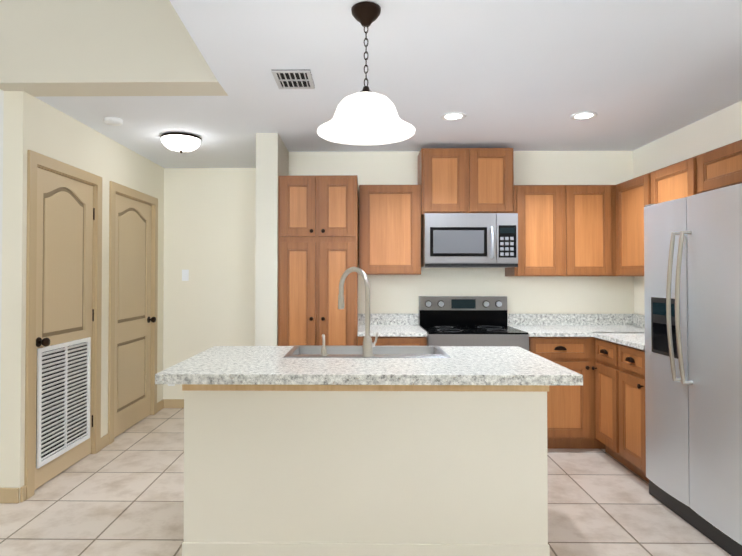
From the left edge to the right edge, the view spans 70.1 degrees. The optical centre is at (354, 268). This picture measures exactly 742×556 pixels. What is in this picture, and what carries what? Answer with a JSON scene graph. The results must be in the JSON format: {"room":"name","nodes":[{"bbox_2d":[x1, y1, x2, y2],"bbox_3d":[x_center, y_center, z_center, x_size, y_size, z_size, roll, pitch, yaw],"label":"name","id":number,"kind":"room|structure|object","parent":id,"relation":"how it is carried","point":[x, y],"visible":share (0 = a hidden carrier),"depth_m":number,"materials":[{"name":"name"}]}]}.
{"room":"kitchen","nodes":[
{"label":"kitchen","id":0,"kind":"room"},
{"bbox_2d":[0,89,3,419],"bbox_3d":[-3.558,-0.308,3.237,2.900,3.400,0.100,0,-1,1],"label":"wall","id":1,"kind":"structure","parent":0,"point":[1,145],"depth_m":3.17,"materials":[{"name":"paint"}]},
{"bbox_2d":[0,485,25,502],"bbox_3d":[-3.486,1.346,3.163,3.024,0.089,0.030,0,-1,1],"label":"baseboard","id":2,"kind":"structure","parent":1,"relation":"attached to","point":[9,495],"depth_m":3.13,"materials":[{"name":"paint"}]},
{"bbox_2d":[0,91,163,502],"bbox_3d":[-2.034,0.177,4.295,0.120,2.460,2.270,0,-1,1],"label":"wall","id":3,"kind":"structure","parent":0,"point":[32,123],"depth_m":3.20,"materials":[{"name":"paint"}]},
{"bbox_2d":[24,150,101,499],"bbox_3d":[-1.980,0.340,3.646,0.115,2.113,0.897,0,-1,1],"label":"door","id":4,"kind":"structure","parent":3,"relation":"in","point":[63,327],"depth_m":3.60,"materials":[{"name":"paint"}]},
{"bbox_2d":[108,181,157,443],"bbox_3d":[-1.966,0.356,4.732,0.115,2.113,0.976,0,-1,1],"label":"door","id":5,"kind":"structure","parent":3,"relation":"in","point":[133,301],"depth_m":4.71,"materials":[{"name":"paint"}]},
{"bbox_2d":[0,0,227,96],"bbox_3d":[-1.444,-1.539,3.162,1.330,0.940,0.230,0,-1,1],"label":"wall","id":6,"kind":"structure","parent":0,"point":[98,47],"depth_m":3.05,"materials":[{"name":"paint"}]},
{"bbox_2d":[163,168,255,398],"bbox_3d":[-1.328,0.195,5.471,1.500,2.460,0.100,0,-1,1],"label":"wall","id":7,"kind":"structure","parent":0,"point":[209,229],"depth_m":5.43,"materials":[{"name":"paint"}]},
{"bbox_2d":[161,399,183,408],"bbox_3d":[-1.364,1.378,5.396,1.189,0.089,0.016,0,-1,1],"label":"baseboard","id":8,"kind":"structure","parent":7,"relation":"attached to","point":[165,403],"depth_m":5.40,"materials":[{"name":"paint"}]},
{"bbox_2d":[182,270,188,280],"bbox_3d":[-1.734,0.066,5.421,0.070,0.115,0.012,0,-1,1],"label":"switch plate","id":9,"kind":"object","parent":7,"relation":"attached to","point":[185,275],"visible":1,"depth_m":5.42,"materials":[{"name":"white plastic"}]},
{"bbox_2d":[255,133,288,345],"bbox_3d":[-0.672,0.184,4.752,0.170,2.460,1.320,0,-1,1],"label":"wall","id":10,"kind":"structure","parent":0,"point":[272,158],"depth_m":4.10,"materials":[{"name":"paint"}]},
{"bbox_2d":[0,408,730,555],"bbox_3d":[-1.304,1.392,1.167,7.660,0.060,8.670,0,-1,1],"label":"floor","id":11,"kind":"structure","parent":0,"point":[122,494],"depth_m":3.05,"materials":[{"name":"tile"}]},
{"bbox_2d":[278,175,357,345],"bbox_3d":[-0.280,0.343,4.370,0.616,2.129,0.665,0,-1,1],"label":"pantry","id":12,"kind":"object","parent":11,"relation":"on","point":[317,236],"visible":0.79,"depth_m":4.09,"materials":[{"name":"brown wood"}]},
{"bbox_2d":[182,385,549,555],"bbox_3d":[0.054,0.951,2.840,1.713,0.870,0.762,0,-1,1],"label":"kitchen island","id":13,"kind":"object","parent":11,"relation":"on","point":[302,450],"depth_m":2.47,"materials":[{"name":"paint"}]},
{"bbox_2d":[155,353,582,384],"bbox_3d":[0.063,0.490,2.588,1.874,0.044,0.550,0,-1,1],"label":"island countertop","id":14,"kind":"structure","parent":13,"relation":"on","point":[204,368],"depth_m":2.39,"materials":[{"name":"grey stone"}]},
{"bbox_2d":[283,345,450,356],"bbox_3d":[0.070,0.584,3.020,0.884,0.231,0.457,0,-1,1],"label":"sink","id":15,"kind":"object","parent":14,"relation":"in","point":[297,350],"depth_m":3.21,"materials":[{"name":"silver metal"}]},
{"bbox_2d":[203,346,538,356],"bbox_3d":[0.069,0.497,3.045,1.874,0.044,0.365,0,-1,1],"label":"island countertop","id":16,"kind":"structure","parent":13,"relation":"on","point":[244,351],"depth_m":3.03,"materials":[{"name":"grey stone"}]},
{"bbox_2d":[321,334,326,355],"bbox_3d":[-0.163,0.409,2.838,0.035,0.112,0.059,0,-1,1],"label":"soap dispenser","id":17,"kind":"object","parent":16,"relation":"on","point":[323,351],"visible":1,"depth_m":2.82,"materials":[{"name":"silver metal"}]},
{"bbox_2d":[338,267,378,356],"bbox_3d":[0.020,0.228,2.893,0.226,0.476,0.207,0,-1,1],"label":"faucet","id":18,"kind":"object","parent":16,"relation":"on","point":[368,345],"visible":1,"depth_m":2.81,"materials":[{"name":"silver metal"}]},
{"bbox_2d":[358,314,426,345],"bbox_3d":[0.297,0.900,4.355,0.534,1.014,0.665,0,-1,1],"label":"base cabinet","id":19,"kind":"object","parent":11,"relation":"on","point":[399,329],"visible":0.15,"depth_m":4.20,"materials":[{"name":"white stone"}]},
{"bbox_2d":[419,296,528,350],"bbox_3d":[0.948,0.822,4.313,0.762,1.169,0.734,0,-1,1],"label":"range","id":20,"kind":"object","parent":11,"relation":"on","point":[462,320],"visible":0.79,"depth_m":4.60,"materials":[{"name":"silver metal"}]},
{"bbox_2d":[529,338,582,448],"bbox_3d":[1.569,0.965,4.355,0.471,0.884,0.628,0,-1,1],"label":"base cabinet","id":21,"kind":"object","parent":11,"relation":"on","point":[564,402],"depth_m":4.05,"materials":[{"name":"brown wood"}]},
{"bbox_2d":[510,326,644,337],"bbox_3d":[1.900,0.508,4.348,1.132,0.030,0.648,0,-1,1],"label":"countertop","id":22,"kind":"structure","parent":21,"relation":"on","point":[533,331],"depth_m":4.20,"materials":[{"name":"grey stone"}]},
{"bbox_2d":[599,338,610,454],"bbox_3d":[2.145,0.958,3.823,0.628,0.884,0.461,0,-1,1],"label":"base cabinet","id":23,"kind":"object","parent":11,"relation":"on","point":[602,406],"depth_m":3.89,"materials":[{"name":"brown wood"}]},
{"bbox_2d":[607,342,648,482],"bbox_3d":[2.141,0.953,3.514,0.628,0.884,0.461,0,-1,1],"label":"base cabinet","id":24,"kind":"object","parent":11,"relation":"on","point":[626,364],"depth_m":3.55,"materials":[{"name":"brown wood"}]},
{"bbox_2d":[595,334,644,349],"bbox_3d":[2.133,0.499,3.686,0.648,0.030,0.790,0,-1,1],"label":"countertop","id":25,"kind":"structure","parent":24,"relation":"on","point":[637,340],"depth_m":3.66,"materials":[{"name":"grey stone"}]},
{"bbox_2d":[644,183,741,555],"bbox_3d":[2.069,0.492,2.799,0.716,1.786,0.975,0,-1,1],"label":"fridge","id":26,"kind":"object","parent":11,"relation":"on","point":[693,318],"visible":1,"depth_m":2.77,"materials":[{"name":"silver metal"}]},
{"bbox_2d":[36,0,741,167],"bbox_3d":[0.196,-1.147,1.235,4.660,0.100,8.570,0,-1,1],"label":"ceiling","id":27,"kind":"structure","parent":0,"point":[525,75],"depth_m":2.92,"materials":[{"name":"paint"}]},
{"bbox_2d":[104,117,122,125],"bbox_3d":[-1.711,-1.042,3.754,0.124,0.036,0.124,0,-1,1],"label":"smoke detector","id":28,"kind":"object","parent":27,"relation":"attached to","point":[113,121],"visible":1,"depth_m":3.72,"materials":[{"name":"white plastic"}]},
{"bbox_2d":[161,132,200,152],"bbox_3d":[-1.382,-0.987,4.219,0.312,0.132,0.312,0,-1,1],"label":"light","id":29,"kind":"object","parent":27,"relation":"attached to","point":[180,142],"visible":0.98,"depth_m":4.12,"materials":[{"name":"white glass"}]},
{"bbox_2d":[271,70,314,88],"bbox_3d":[-0.341,-1.066,2.986,0.210,0.010,0.270,0,-1,1],"label":"ceiling vent","id":30,"kind":"object","parent":27,"relation":"in","point":[293,79],"visible":1,"depth_m":2.97,"materials":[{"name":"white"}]},
{"bbox_2d":[317,1,414,144],"bbox_3d":[0.049,-0.823,2.197,0.406,0.520,0.406,0,-1,1],"label":"pendant light","id":31,"kind":"object","parent":27,"relation":"hanging from","point":[365,116],"visible":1,"depth_m":2.19,"materials":[{"name":"white glass"}]},
{"bbox_2d":[441,112,465,119],"bbox_3d":[0.688,-1.057,3.672,0.176,0.010,0.176,0,-1,1],"label":"recessed light","id":32,"kind":"object","parent":27,"relation":"in","point":[453,116],"visible":1,"depth_m":3.66,"materials":[{"name":"white glass"}]},
{"bbox_2d":[570,112,597,119],"bbox_3d":[1.588,-1.057,3.660,0.176,0.010,0.176,0,-1,1],"label":"recessed light","id":33,"kind":"object","parent":27,"relation":"in","point":[582,115],"visible":0.96,"depth_m":3.65,"materials":[{"name":"white glass"}]},
{"bbox_2d":[289,151,633,313],"bbox_3d":[0.943,0.184,4.741,3.060,2.460,0.100,0,-1,1],"label":"wall","id":34,"kind":"structure","parent":0,"point":[395,294],"depth_m":4.69,"materials":[{"name":"paint"}]},
{"bbox_2d":[359,185,420,274],"bbox_3d":[0.300,-0.324,4.546,0.516,0.750,0.318,0,-1,1],"label":"upper cabinet","id":35,"kind":"object","parent":34,"relation":"attached to","point":[389,229],"visible":1,"depth_m":4.40,"materials":[{"name":"brown wood"}]},
{"bbox_2d":[418,148,513,215],"bbox_3d":[0.945,-0.728,4.543,0.766,0.553,0.318,0,-1,1],"label":"upper cabinet","id":36,"kind":"object","parent":34,"relation":"attached to","point":[465,180],"visible":1,"depth_m":4.39,"materials":[{"name":"brown wood"}]},
{"bbox_2d":[421,213,517,267],"bbox_3d":[0.950,-0.230,4.460,0.758,0.436,0.471,0,-1,1],"label":"microwave","id":37,"kind":"object","parent":36,"relation":"attached to","point":[469,240],"visible":0.96,"depth_m":4.27,"materials":[{"name":"silver metal"}]},
{"bbox_2d":[505,185,576,275],"bbox_3d":[1.573,-0.314,4.529,0.482,0.760,0.318,0,-1,1],"label":"upper cabinet","id":38,"kind":"object","parent":34,"relation":"attached to","point":[547,214],"depth_m":4.38,"materials":[{"name":"brown wood"}]},
{"bbox_2d":[507,314,630,325],"bbox_3d":[1.904,0.448,4.663,1.132,0.100,0.020,0,-1,1],"label":"backsplash","id":39,"kind":"structure","parent":34,"relation":"attached to","point":[512,319],"depth_m":4.65,"materials":[{"name":"grey stone"}]},
{"bbox_2d":[577,185,612,275],"bbox_3d":[1.895,-0.314,4.525,0.466,0.760,0.318,0,-1,1],"label":"upper cabinet","id":40,"kind":"object","parent":34,"relation":"attached to","point":[580,230],"depth_m":4.37,"materials":[{"name":"brown wood"}]},
{"bbox_2d":[633,100,741,314],"bbox_3d":[2.471,0.127,0.836,0.100,2.460,7.870,0,-1,1],"label":"wall","id":41,"kind":"structure","parent":0,"point":[719,129],"depth_m":3.92,"materials":[{"name":"paint"}]},
{"bbox_2d":[613,174,644,275],"bbox_3d":[2.303,-0.320,4.106,0.318,0.760,0.550,0,-1,1],"label":"upper cabinet","id":42,"kind":"object","parent":41,"relation":"attached to","point":[628,196],"depth_m":4.14,"materials":[{"name":"brown wood"}]},
{"bbox_2d":[631,314,644,325],"bbox_3d":[2.451,0.438,3.972,0.020,0.100,1.370,0,-1,1],"label":"backsplash","id":43,"kind":"structure","parent":41,"relation":"attached to","point":[636,319],"depth_m":4.57,"materials":[{"name":"grey stone"}]},
{"bbox_2d":[645,157,692,204],"bbox_3d":[2.296,-0.328,3.567,0.318,0.760,0.528,0,-1,1],"label":"upper cabinet","id":44,"kind":"object","parent":41,"relation":"attached to","point":[674,181],"depth_m":3.59,"materials":[{"name":"brown wood"}]},
{"bbox_2d":[693,140,740,194],"bbox_3d":[2.289,-0.589,3.018,0.318,0.255,0.568,0,-1,1],"label":"upper cabinet","id":45,"kind":"object","parent":41,"relation":"attached to","point":[720,167],"depth_m":3.11,"materials":[{"name":"brown wood"}]},
{"bbox_2d":[741,140,741,182],"bbox_3d":[2.283,-0.595,2.598,0.318,0.255,0.568,0,-1,1],"label":"upper cabinet","id":46,"kind":"object","parent":41,"relation":"attached to","point":[741,140],"depth_m":2.91,"materials":[{"name":"brown wood"}]}
]}

